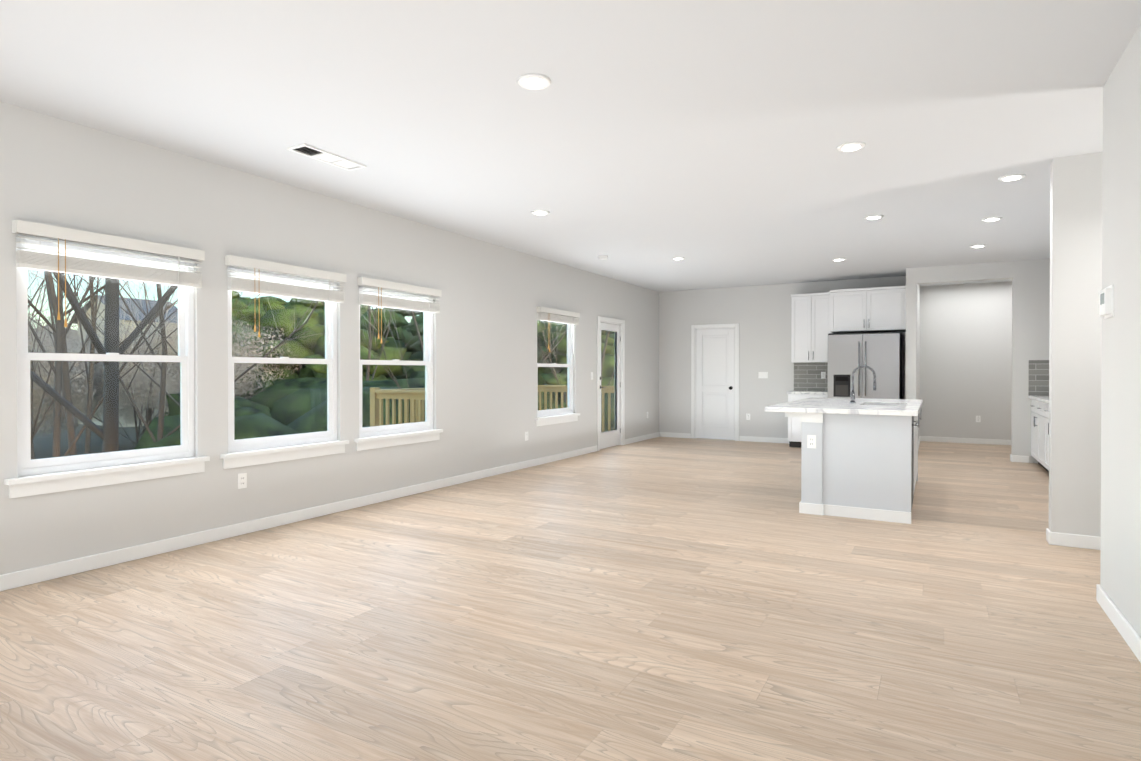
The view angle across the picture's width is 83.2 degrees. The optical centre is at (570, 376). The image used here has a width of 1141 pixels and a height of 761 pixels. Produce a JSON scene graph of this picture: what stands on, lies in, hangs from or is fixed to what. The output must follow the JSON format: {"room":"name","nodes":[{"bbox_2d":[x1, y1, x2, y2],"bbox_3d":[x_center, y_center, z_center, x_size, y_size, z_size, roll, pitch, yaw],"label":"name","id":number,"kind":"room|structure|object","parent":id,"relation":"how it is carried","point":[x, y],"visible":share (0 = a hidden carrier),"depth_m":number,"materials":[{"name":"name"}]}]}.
{"room":"empty living room","nodes":[
{"label":"empty living room","id":0,"kind":"room"},
{"bbox_2d":[0,101,658,574],"bbox_3d":[-1.865,-0.186,6.160,0.120,2.770,14.480,0,0,30],"label":"wall","id":1,"kind":"structure","parent":0,"point":[54,171],"depth_m":5.23,"materials":[{"name":"white paint"}]},
{"bbox_2d":[4,220,209,497],"bbox_3d":[-2.949,-0.100,4.166,0.181,1.585,1.160,0,0,30],"label":"window","id":2,"kind":"structure","parent":1,"relation":"in","point":[68,258],"depth_m":4.08,"materials":[{"name":"white plastic"}]},
{"bbox_2d":[238,473,246,488],"bbox_3d":[-2.504,0.797,4.908,0.008,0.114,0.070,0,0,30],"label":"electrical outlet","id":3,"kind":"object","parent":1,"relation":"attached to","point":[242,480],"visible":1,"depth_m":4.91,"materials":[{"name":"white plastic"}]},
{"bbox_2d":[220,255,348,468],"bbox_3d":[-2.323,-0.108,5.271,0.181,1.585,1.160,0,0,30],"label":"window","id":4,"kind":"structure","parent":1,"relation":"in","point":[253,282],"depth_m":5.23,"materials":[{"name":"white plastic"}]},
{"bbox_2d":[354,277,442,450],"bbox_3d":[-1.701,-0.115,6.367,0.181,1.585,1.160,0,0,30],"label":"window","id":5,"kind":"structure","parent":1,"relation":"in","point":[426,306],"depth_m":6.37,"materials":[{"name":"white plastic"}]},
{"bbox_2d":[535,307,579,425],"bbox_3d":[-0.202,-0.134,9.011,0.181,1.585,1.160,0,0,30],"label":"window","id":6,"kind":"structure","parent":1,"relation":"in","point":[570,319],"depth_m":9.10,"materials":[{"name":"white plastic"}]},
{"bbox_2d":[600,323,619,448],"bbox_3d":[0.641,0.149,10.517,0.103,2.014,0.840,0,0,30],"label":"patio door","id":7,"kind":"structure","parent":1,"relation":"in","point":[610,438],"depth_m":10.69,"materials":[{"name":"white"}]},
{"bbox_2d":[597,316,624,450],"bbox_3d":[0.619,0.111,10.519,0.133,2.115,1.000,0,0,30],"label":"door frame","id":8,"kind":"structure","parent":1,"relation":"attached to","point":[600,319],"depth_m":10.86,"materials":[{"name":"white wood"}]},
{"bbox_2d":[0,437,1140,760],"bbox_3d":[2.130,1.238,4.802,8.420,0.060,16.040,0,0,30],"label":"floor","id":9,"kind":"structure","parent":0,"point":[682,599],"depth_m":3.06,"materials":[{"name":"brown wood"}]},
{"bbox_2d":[788,394,827,447],"bbox_3d":[3.989,0.728,10.655,0.638,0.876,0.652,0,0,30],"label":"base cabinet","id":10,"kind":"object","parent":9,"relation":"on","point":[794,431],"visible":0.25,"depth_m":10.51,"materials":[{"name":"white wood"}]},
{"bbox_2d":[786,391,827,394],"bbox_3d":[3.986,0.268,10.665,0.660,0.040,0.633,0,0,30],"label":"countertop","id":11,"kind":"structure","parent":10,"relation":"on","point":[808,392],"depth_m":10.46,"materials":[{"name":"stone"}]},
{"bbox_2d":[785,409,920,523],"bbox_3d":[2.925,0.755,6.532,1.093,0.882,2.430,0,0,30],"label":"kitchen island","id":12,"kind":"object","parent":9,"relation":"on","point":[858,466],"visible":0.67,"depth_m":5.46,"materials":[{"name":"white paint"}]},
{"bbox_2d":[765,397,922,415],"bbox_3d":[2.880,0.291,6.554,1.210,0.042,2.480,0,0,30],"label":"island countertop","id":13,"kind":"structure","parent":12,"relation":"on","point":[893,407],"depth_m":5.86,"materials":[{"name":"stone"}]},
{"bbox_2d":[850,365,875,402],"bbox_3d":[2.934,0.079,6.450,0.245,0.382,0.095,0,0,30],"label":"faucet","id":14,"kind":"object","parent":13,"relation":"on","point":[852,399],"visible":1,"depth_m":6.45,"materials":[{"name":"silver metal"}]},
{"bbox_2d":[827,332,901,398],"bbox_3d":[4.618,0.254,10.080,0.995,1.835,0.971,0,0,30],"label":"fridge","id":15,"kind":"object","parent":9,"relation":"on","point":[880,354],"visible":0.56,"depth_m":9.69,"materials":[{"name":"grey metal"}]},
{"bbox_2d":[1031,399,1042,466],"bbox_3d":[6.231,0.745,8.058,0.617,0.876,1.275,0,0,30],"label":"base cabinet","id":16,"kind":"object","parent":9,"relation":"on","point":[1040,432],"depth_m":8.22,"materials":[{"name":"white wood"}]},
{"bbox_2d":[1043,403,1048,471],"bbox_3d":[5.644,0.753,7.024,0.617,0.876,1.332,0,0,30],"label":"base cabinet","id":17,"kind":"object","parent":9,"relation":"on","point":[1045,406],"depth_m":7.61,"materials":[{"name":"white wood"}]},
{"bbox_2d":[1028,395,1048,403],"bbox_3d":[5.330,0.296,6.498,0.648,0.040,4.872,0,0,30],"label":"countertop","id":18,"kind":"structure","parent":17,"relation":"on","point":[1044,399],"depth_m":8.07,"materials":[{"name":"stone"}]},
{"bbox_2d":[0,0,1140,291],"bbox_3d":[2.130,-1.602,4.782,8.420,0.080,16.040,0,0,30],"label":"ceiling","id":19,"kind":"structure","parent":0,"point":[640,142],"depth_m":3.76,"materials":[{"name":"white paint"}]},
{"bbox_2d":[287,143,366,170],"bbox_3d":[-1.723,-1.554,4.576,0.180,0.012,0.540,0,0,30],"label":"ceiling vent","id":20,"kind":"object","parent":19,"relation":"in","point":[307,150],"visible":1,"depth_m":4.55,"materials":[{"name":"white metal"}]},
{"bbox_2d":[517,74,550,89],"bbox_3d":[-0.191,-1.546,3.385,0.180,0.012,0.180,0,0,30],"label":"recessed light","id":21,"kind":"object","parent":19,"relation":"in","point":[534,81],"visible":0.96,"depth_m":3.36,"materials":[{"name":"white"}]},
{"bbox_2d":[531,210,549,214],"bbox_3d":[-0.288,-1.565,6.153,0.180,0.012,0.180,0,0,30],"label":"recessed light","id":22,"kind":"object","parent":19,"relation":"in","point":[540,212],"visible":0.94,"depth_m":6.12,"materials":[{"name":"white"}]},
{"bbox_2d":[598,255,607,259],"bbox_3d":[0.429,-1.567,8.494,0.130,0.040,0.130,0,0,30],"label":"smoke detector","id":23,"kind":"object","parent":19,"relation":"attached to","point":[602,257],"visible":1,"depth_m":8.45,"materials":[{"name":"white plastic"}]},
{"bbox_2d":[672,257,684,259],"bbox_3d":[1.450,-1.583,8.651,0.180,0.012,0.180,0,0,30],"label":"recessed light","id":24,"kind":"object","parent":19,"relation":"in","point":[678,258],"visible":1,"depth_m":8.61,"materials":[{"name":"white"}]},
{"bbox_2d":[832,258,845,260],"bbox_3d":[3.648,-1.583,8.738,0.180,0.012,0.180,0,0,30],"label":"recessed light","id":25,"kind":"object","parent":19,"relation":"in","point":[840,259],"visible":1,"depth_m":8.69,"materials":[{"name":"white"}]},
{"bbox_2d":[837,142,865,151],"bbox_3d":[1.902,-1.553,4.360,0.180,0.012,0.180,0,0,30],"label":"recessed light","id":26,"kind":"object","parent":19,"relation":"in","point":[850,146],"visible":0.96,"depth_m":4.33,"materials":[{"name":"white"}]},
{"bbox_2d":[864,215,883,219],"bbox_3d":[2.990,-1.567,6.341,0.180,0.012,0.180,0,0,30],"label":"recessed light","id":27,"kind":"object","parent":19,"relation":"in","point":[871,217],"visible":0.98,"depth_m":6.32,"materials":[{"name":"white"}]},
{"bbox_2d":[970,244,986,247],"bbox_3d":[4.943,-1.577,7.797,0.180,0.012,0.180,0,0,30],"label":"recessed light","id":28,"kind":"object","parent":19,"relation":"in","point":[978,246],"visible":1,"depth_m":7.78,"materials":[{"name":"white"}]},
{"bbox_2d":[982,217,1002,221],"bbox_3d":[4.208,-1.567,6.420,0.180,0.012,0.180,0,0,30],"label":"recessed light","id":29,"kind":"object","parent":19,"relation":"in","point":[988,219],"visible":1,"depth_m":6.40,"materials":[{"name":"white"}]},
{"bbox_2d":[998,174,1025,180],"bbox_3d":[3.465,-1.558,5.049,0.180,0.012,0.180,0,0,30],"label":"recessed light","id":30,"kind":"object","parent":19,"relation":"in","point":[1012,177],"visible":0.96,"depth_m":5.03,"materials":[{"name":"white"}]},
{"bbox_2d":[659,276,905,437],"bbox_3d":[3.564,-0.222,11.336,4.220,2.770,0.120,0,0,30],"label":"wall","id":31,"kind":"structure","parent":0,"point":[761,315],"depth_m":11.49,"materials":[{"name":"white paint"}]},
{"bbox_2d":[691,323,738,440],"bbox_3d":[2.671,0.102,11.831,0.890,2.115,0.133,0,0,30],"label":"door frame","id":32,"kind":"structure","parent":31,"relation":"attached to","point":[694,328],"depth_m":11.85,"materials":[{"name":"white wood"}]},
{"bbox_2d":[696,328,734,439],"bbox_3d":[2.643,0.139,11.782,0.718,2.017,0.110,0,0,30],"label":"interior door","id":33,"kind":"structure","parent":31,"relation":"in","point":[715,383],"depth_m":11.80,"materials":[{"name":"white wood"}]},
{"bbox_2d":[758,372,767,377],"bbox_3d":[3.401,-0.022,11.354,0.162,0.114,0.012,0,0,30],"label":"light switch","id":34,"kind":"object","parent":31,"relation":"attached to","point":[762,374],"visible":1,"depth_m":11.35,"materials":[{"name":"white plastic"}]},
{"bbox_2d":[791,292,827,361],"bbox_3d":[4.064,-0.803,10.777,0.638,1.140,0.348,0,0,30],"label":"upper cabinet","id":35,"kind":"object","parent":31,"relation":"attached to","point":[817,319],"depth_m":10.64,"materials":[{"name":"white wood"}]},
{"bbox_2d":[794,363,827,390],"bbox_3d":[4.141,0.006,10.935,0.660,0.478,0.009,0,0,30],"label":"backsplash","id":36,"kind":"structure","parent":31,"relation":"attached to","point":[807,376],"depth_m":10.96,"materials":[{"name":"tile"}]},
{"bbox_2d":[821,372,825,378],"bbox_3d":[4.267,-0.019,10.853,0.070,0.114,0.008,0,0,30],"label":"outlet","id":37,"kind":"object","parent":36,"relation":"attached to","point":[823,375],"visible":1,"depth_m":10.85,"materials":[{"name":"white plastic"}]},
{"bbox_2d":[827,286,905,333],"bbox_3d":[4.740,-1.039,10.225,1.076,0.660,0.638,0,0,30],"label":"upper cabinet","id":38,"kind":"object","parent":31,"relation":"attached to","point":[875,309],"depth_m":9.95,"materials":[{"name":"white wood"}]},
{"bbox_2d":[916,284,919,439],"bbox_3d":[5.638,-0.217,10.574,0.140,2.770,2.280,0,0,30],"label":"wall","id":39,"kind":"structure","parent":0,"point":[918,350],"depth_m":10.62,"materials":[{"name":"white paint"}]},
{"bbox_2d":[919,281,1011,439],"bbox_3d":[7.944,-0.217,10.646,4.080,2.770,0.120,0,0,30],"label":"wall","id":40,"kind":"structure","parent":0,"point":[965,355],"depth_m":11.18,"materials":[{"name":"white paint"}]},
{"bbox_2d":[976,416,980,421],"bbox_3d":[7.033,0.735,11.095,0.070,0.114,0.008,0,0,30],"label":"outlet","id":41,"kind":"object","parent":40,"relation":"attached to","point":[978,418],"visible":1,"depth_m":11.09,"materials":[{"name":"white plastic"}]},
{"bbox_2d":[905,258,1049,462],"bbox_3d":[5.916,-0.206,9.037,2.140,2.770,0.120,0,0,30],"label":"wall","id":42,"kind":"structure","parent":0,"point":[1030,307],"depth_m":8.83,"materials":[{"name":"white paint"}]},
{"bbox_2d":[1048,152,1102,536],"bbox_3d":[4.724,-0.171,3.965,2.850,2.770,0.120,0,0,30],"label":"wall","id":43,"kind":"structure","parent":0,"point":[1075,331],"depth_m":4.55,"materials":[{"name":"white paint"}]},
{"bbox_2d":[1100,24,1140,637],"bbox_3d":[1.129,-0.146,0.290,0.120,2.770,7.220,0,0,30],"label":"wall","id":44,"kind":"structure","parent":0,"point":[1120,570],"depth_m":3.07,"materials":[{"name":"white paint"}]},
{"bbox_2d":[0,432,1140,662],"bbox_3d":[2.130,1.162,4.801,8.180,0.092,15.800,0,0,30],"label":"baseboard","id":45,"kind":"structure","parent":44,"relation":"attached to","point":[1114,614],"depth_m":4.70,"materials":[{"name":"white wood"}]},
{"bbox_2d":[1099,284,1113,318],"bbox_3d":[2.755,-0.382,3.309,0.030,0.160,0.170,0,0,30],"label":"thermostat","id":46,"kind":"object","parent":44,"relation":"attached to","point":[1106,302],"visible":1,"depth_m":3.25,"materials":[{"name":"white plastic"}]},
{"label":"outside","id":47,"kind":"structure","parent":0,"visible":0},
{"bbox_2d":[33,415,145,458],"bbox_3d":[-29.510,4.107,33.910,75.280,0.200,110.000,0,0,30],"label":"ground","id":48,"kind":"structure","parent":47,"point":[43,442],"depth_m":39.20,"materials":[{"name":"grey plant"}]},
{"bbox_2d":[28,271,54,307],"bbox_3d":[-14.838,-3.075,16.004,6.762,14.427,8.855,0,0,30],"label":"tree","id":49,"kind":"object","parent":48,"relation":"on","point":[36,291],"depth_m":17.70,"materials":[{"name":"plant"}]},
{"bbox_2d":[28,275,96,438],"bbox_3d":[-19.261,-0.498,21.308,11.092,13.192,8.192,0,0,30],"label":"tree","id":50,"kind":"object","parent":48,"relation":"on","point":[37,398],"depth_m":20.39,"materials":[{"name":"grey plant"}]},
{"bbox_2d":[28,269,104,403],"bbox_3d":[-26.052,-0.569,29.962,10.851,13.217,7.801,0,0,30],"label":"tree","id":51,"kind":"object","parent":48,"relation":"on","point":[77,347],"depth_m":29.37,"materials":[{"name":"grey plant"}]},
{"bbox_2d":[28,271,104,455],"bbox_3d":[-9.665,-3.568,11.393,11.041,15.479,10.348,0,0,30],"label":"tree","id":52,"kind":"object","parent":48,"relation":"on","point":[68,415],"depth_m":12.30,"materials":[{"name":"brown plant"}]},
{"bbox_2d":[32,313,102,384],"bbox_3d":[-27.959,0.443,32.588,8.723,11.159,5.272,0,0,30],"label":"tree","id":53,"kind":"object","parent":48,"relation":"on","point":[73,352],"depth_m":32.53,"materials":[{"name":"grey plant"}]},
{"bbox_2d":[28,271,177,459],"bbox_3d":[-15.116,-2.203,18.433,7.085,12.644,7.935,0,0,30],"label":"tree","id":54,"kind":"object","parent":48,"relation":"on","point":[38,412],"depth_m":18.12,"materials":[{"name":"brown plant"}]},
{"bbox_2d":[30,272,177,452],"bbox_3d":[-6.810,-4.888,8.807,11.726,18.143,13.825,0,0,30],"label":"tree","id":55,"kind":"object","parent":48,"relation":"on","point":[107,433],"depth_m":8.37,"materials":[{"name":"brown plant"}]},
{"bbox_2d":[39,287,175,444],"bbox_3d":[-24.998,0.255,37.322,8.016,11.470,8.324,0,0,30],"label":"tree","id":56,"kind":"object","parent":48,"relation":"on","point":[120,413],"depth_m":37.59,"materials":[{"name":"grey plant"}]},
{"bbox_2d":[61,279,177,429],"bbox_3d":[-24.252,-1.180,34.733,8.414,14.374,7.095,0,0,30],"label":"tree","id":57,"kind":"object","parent":48,"relation":"on","point":[96,383],"depth_m":33.68,"materials":[{"name":"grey plant"}]},
{"bbox_2d":[73,274,177,453],"bbox_3d":[-13.784,-3.570,19.332,11.192,15.365,8.238,0,0,30],"label":"tree","id":58,"kind":"object","parent":48,"relation":"on","point":[89,411],"depth_m":18.27,"materials":[{"name":"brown plant"}]},
{"bbox_2d":[73,295,177,426],"bbox_3d":[-36.023,0.725,53.098,7.800,14.300,5.800,0,0,30],"label":"house","id":59,"kind":"structure","parent":48,"relation":"on","point":[170,311],"depth_m":51.06,"materials":[{"name":"beige"}]},
{"bbox_2d":[28,271,240,456],"bbox_3d":[-9.062,-2.853,12.258,10.267,14.028,7.293,0,0,30],"label":"tree","id":60,"kind":"object","parent":48,"relation":"on","point":[56,422],"depth_m":10.99,"materials":[{"name":"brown plant"}]},
{"bbox_2d":[30,279,239,443],"bbox_3d":[-22.791,-0.286,33.915,11.187,12.597,10.182,0,0,30],"label":"tree","id":61,"kind":"object","parent":48,"relation":"on","point":[93,407],"depth_m":34.33,"materials":[{"name":"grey plant"}]},
{"bbox_2d":[28,271,262,405],"bbox_3d":[-10.060,-2.176,16.791,7.230,12.612,7.770,0,0,30],"label":"tree","id":62,"kind":"object","parent":48,"relation":"on","point":[158,385],"depth_m":16.50,"materials":[{"name":"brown plant"}]},
{"bbox_2d":[87,279,305,425],"bbox_3d":[-15.997,-0.544,26.893,6.806,13.204,7.008,0,0,30],"label":"tree","id":63,"kind":"object","parent":48,"relation":"on","point":[172,379],"depth_m":26.00,"materials":[{"name":"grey plant"}]},
{"bbox_2d":[165,335,260,415],"bbox_3d":[-15.930,2.534,29.980,5.711,9.004,5.622,0,0,30],"label":"tree","id":64,"kind":"object","parent":48,"relation":"on","point":[233,341],"depth_m":30.09,"materials":[{"name":"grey plant"}]},
{"bbox_2d":[62,273,385,442],"bbox_3d":[-6.923,-2.248,11.752,8.032,12.823,10.017,0,0,30],"label":"tree","id":65,"kind":"object","parent":48,"relation":"on","point":[163,368],"depth_m":12.08,"materials":[{"name":"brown plant"}]},
{"bbox_2d":[232,291,265,338],"bbox_3d":[-18.742,1.044,35.819,6.825,11.903,5.734,0,0,30],"label":"tree","id":66,"kind":"object","parent":48,"relation":"on","point":[252,316],"depth_m":35.10,"materials":[{"name":"green plant"}]},
{"bbox_2d":[256,296,286,335],"bbox_3d":[-17.811,1.042,39.058,5.206,11.875,6.426,0,0,30],"label":"tree","id":67,"kind":"object","parent":48,"relation":"on","point":[267,305],"depth_m":38.74,"materials":[{"name":"green plant"}]},
{"bbox_2d":[232,328,314,384],"bbox_3d":[-13.668,2.302,30.593,6.046,9.466,4.849,0,0,30],"label":"tree","id":68,"kind":"object","parent":48,"relation":"on","point":[270,368],"depth_m":28.77,"materials":[{"name":"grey plant"}]},
{"bbox_2d":[238,305,326,398],"bbox_3d":[-11.715,1.934,28.998,4.761,10.221,5.141,0,0,30],"label":"tree","id":69,"kind":"object","parent":48,"relation":"on","point":[265,318],"depth_m":28.14,"materials":[{"name":"green plant"}]},
{"bbox_2d":[284,298,298,305],"bbox_3d":[-17.575,0.351,45.268,7.027,13.173,6.810,0,0,30],"label":"tree","id":70,"kind":"object","parent":48,"relation":"on","point":[293,302],"depth_m":44.40,"materials":[{"name":"green plant"}]},
{"bbox_2d":[297,298,324,317],"bbox_3d":[-16.780,0.916,41.260,6.734,12.084,4.668,0,0,30],"label":"tree","id":71,"kind":"object","parent":48,"relation":"on","point":[307,302],"depth_m":40.38,"materials":[{"name":"green plant"}]},
{"bbox_2d":[321,301,397,380],"bbox_3d":[-7.075,-2.878,20.865,7.254,13.960,7.986,0,0,30],"label":"tree","id":72,"kind":"object","parent":48,"relation":"on","point":[369,342],"depth_m":21.14,"materials":[{"name":"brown plant"}]},
{"bbox_2d":[313,308,405,381],"bbox_3d":[-9.876,1.938,30.192,4.985,10.200,5.328,0,0,30],"label":"tree","id":73,"kind":"object","parent":48,"relation":"on","point":[382,375],"depth_m":29.30,"materials":[{"name":"green plant"}]},
{"bbox_2d":[360,305,367,316],"bbox_3d":[-13.795,1.044,40.763,5.405,11.844,6.098,0,0,30],"label":"tree","id":74,"kind":"object","parent":48,"relation":"on","point":[364,307],"depth_m":40.90,"materials":[{"name":"green plant"}]},
{"bbox_2d":[133,371,613,449],"bbox_3d":[-5.967,3.516,26.674,23.898,7.498,31.229,0,0,30],"label":"bushes","id":75,"kind":"object","parent":48,"relation":"on","point":[271,402],"depth_m":17.26,"materials":[{"name":"green plant"}]},
{"bbox_2d":[360,308,409,347],"bbox_3d":[-10.337,1.657,35.202,5.691,10.698,6.377,0,0,30],"label":"tree","id":76,"kind":"object","parent":48,"relation":"on","point":[398,317],"depth_m":34.29,"materials":[{"name":"green plant"}]},
{"bbox_2d":[360,306,422,388],"bbox_3d":[-4.444,-1.346,17.294,4.283,10.943,5.958,0,0,30],"label":"tree","id":77,"kind":"object","parent":48,"relation":"on","point":[419,336],"depth_m":17.18,"materials":[{"name":"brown plant"}]},
{"bbox_2d":[385,327,405,347],"bbox_3d":[-12.154,1.625,39.747,5.758,10.695,6.430,0,0,30],"label":"tree","id":78,"kind":"object","parent":48,"relation":"on","point":[400,335],"depth_m":39.77,"materials":[{"name":"green plant"}]},
{"bbox_2d":[385,307,415,330],"bbox_3d":[-12.791,0.406,47.417,6.255,13.025,6.327,0,0,30],"label":"tree","id":79,"kind":"object","parent":48,"relation":"on","point":[402,311],"depth_m":46.67,"materials":[{"name":"green plant"}]},
{"bbox_2d":[396,315,422,378],"bbox_3d":[-8.039,1.783,34.913,6.349,10.443,5.781,0,0,30],"label":"tree","id":80,"kind":"object","parent":48,"relation":"on","point":[418,355],"depth_m":33.38,"materials":[{"name":"green plant"}]},
{"bbox_2d":[398,312,421,354],"bbox_3d":[-9.563,0.808,43.343,6.283,12.279,5.600,0,0,30],"label":"tree","id":81,"kind":"object","parent":48,"relation":"on","point":[408,336],"depth_m":41.62,"materials":[{"name":"green plant"}]},
{"bbox_2d":[400,323,424,378],"bbox_3d":[-5.732,1.474,31.471,6.288,11.107,5.354,0,0,30],"label":"tree","id":82,"kind":"object","parent":48,"relation":"on","point":[419,368],"depth_m":30.60,"materials":[{"name":"green plant"}]},
{"bbox_2d":[387,308,566,363],"bbox_3d":[-2.899,-3.276,20.293,10.460,14.765,7.634,0,0,30],"label":"tree","id":83,"kind":"object","parent":48,"relation":"on","point":[562,336],"depth_m":19.26,"materials":[{"name":"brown plant"}]},
{"bbox_2d":[370,385,614,431],"bbox_3d":[-0.879,2.163,10.652,2.560,4.010,4.100,0,0,30],"label":"railing","id":84,"kind":"object","parent":48,"relation":"on","point":[400,396],"depth_m":9.45,"materials":[{"name":"brown wood"}]},
{"bbox_2d":[537,320,544,347],"bbox_3d":[-3.098,1.575,41.814,5.092,10.767,6.251,0,0,30],"label":"tree","id":85,"kind":"object","parent":48,"relation":"on","point":[539,330],"depth_m":41.83,"materials":[{"name":"green plant"}]},
{"bbox_2d":[537,328,563,373],"bbox_3d":[-3.161,1.932,34.245,4.827,10.156,4.375,0,0,30],"label":"tree","id":86,"kind":"object","parent":48,"relation":"on","point":[542,369],"depth_m":33.89,"materials":[{"name":"green plant"}]},
{"bbox_2d":[540,320,562,327],"bbox_3d":[-3.205,0.396,47.997,7.082,13.039,6.329,0,0,30],"label":"tree","id":87,"kind":"object","parent":48,"relation":"on","point":[547,323],"depth_m":46.88,"materials":[{"name":"green plant"}]},
{"bbox_2d":[537,320,566,405],"bbox_3d":[-0.995,-2.641,22.890,7.414,13.456,7.189,0,0,30],"label":"tree","id":88,"kind":"object","parent":48,"relation":"on","point":[555,375],"depth_m":23.40,"materials":[{"name":"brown plant"}]},
{"bbox_2d":[537,326,566,373],"bbox_3d":[-0.445,1.862,39.899,5.745,10.223,5.020,0,0,30],"label":"tree","id":89,"kind":"object","parent":48,"relation":"on","point":[543,348],"depth_m":39.94,"materials":[{"name":"green plant"}]},
{"bbox_2d":[540,323,612,407],"bbox_3d":[-0.183,2.159,31.009,5.507,9.748,5.731,0,0,30],"label":"tree","id":90,"kind":"object","parent":48,"relation":"on","point":[563,343],"depth_m":30.68,"materials":[{"name":"green plant"}]},
{"bbox_2d":[548,330,614,385],"bbox_3d":[1.019,1.916,33.505,5.409,10.197,5.382,0,0,30],"label":"tree","id":91,"kind":"object","parent":48,"relation":"on","point":[611,368],"depth_m":32.59,"materials":[{"name":"green plant"}]},
{"bbox_2d":[601,331,614,402],"bbox_3d":[0.762,-2.135,18.643,4.778,12.505,7.556,0,0,30],"label":"tree","id":92,"kind":"object","parent":48,"relation":"on","point":[604,351],"depth_m":18.52,"materials":[{"name":"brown plant"}]},
{"bbox_2d":[605,331,614,342],"bbox_3d":[3.432,1.778,36.544,5.841,10.435,5.167,0,0,30],"label":"tree","id":93,"kind":"object","parent":48,"relation":"on","point":[611,333],"depth_m":35.43,"materials":[{"name":"green plant"}]},
{"bbox_3d":[6.258,-0.195,7.349,0.120,2.770,7.280,0,0,30],"label":"wall","id":94,"kind":"structure","parent":0,"visible":0},
{"bbox_2d":[1028,360,1048,395],"bbox_3d":[5.332,0.036,6.498,0.649,0.479,4.875,0,0,30],"label":"backsplash","id":95,"kind":"structure","parent":94,"relation":"attached to","point":[1038,380],"depth_m":8.71,"materials":[{"name":"tile"}]},
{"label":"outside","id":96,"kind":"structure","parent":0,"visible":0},
{"bbox_2d":[30,325,77,411],"bbox_3d":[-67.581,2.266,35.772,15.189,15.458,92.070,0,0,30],"label":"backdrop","id":97,"kind":"structure","parent":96,"point":[67,343],"depth_m":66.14,"materials":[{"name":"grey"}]}
]}

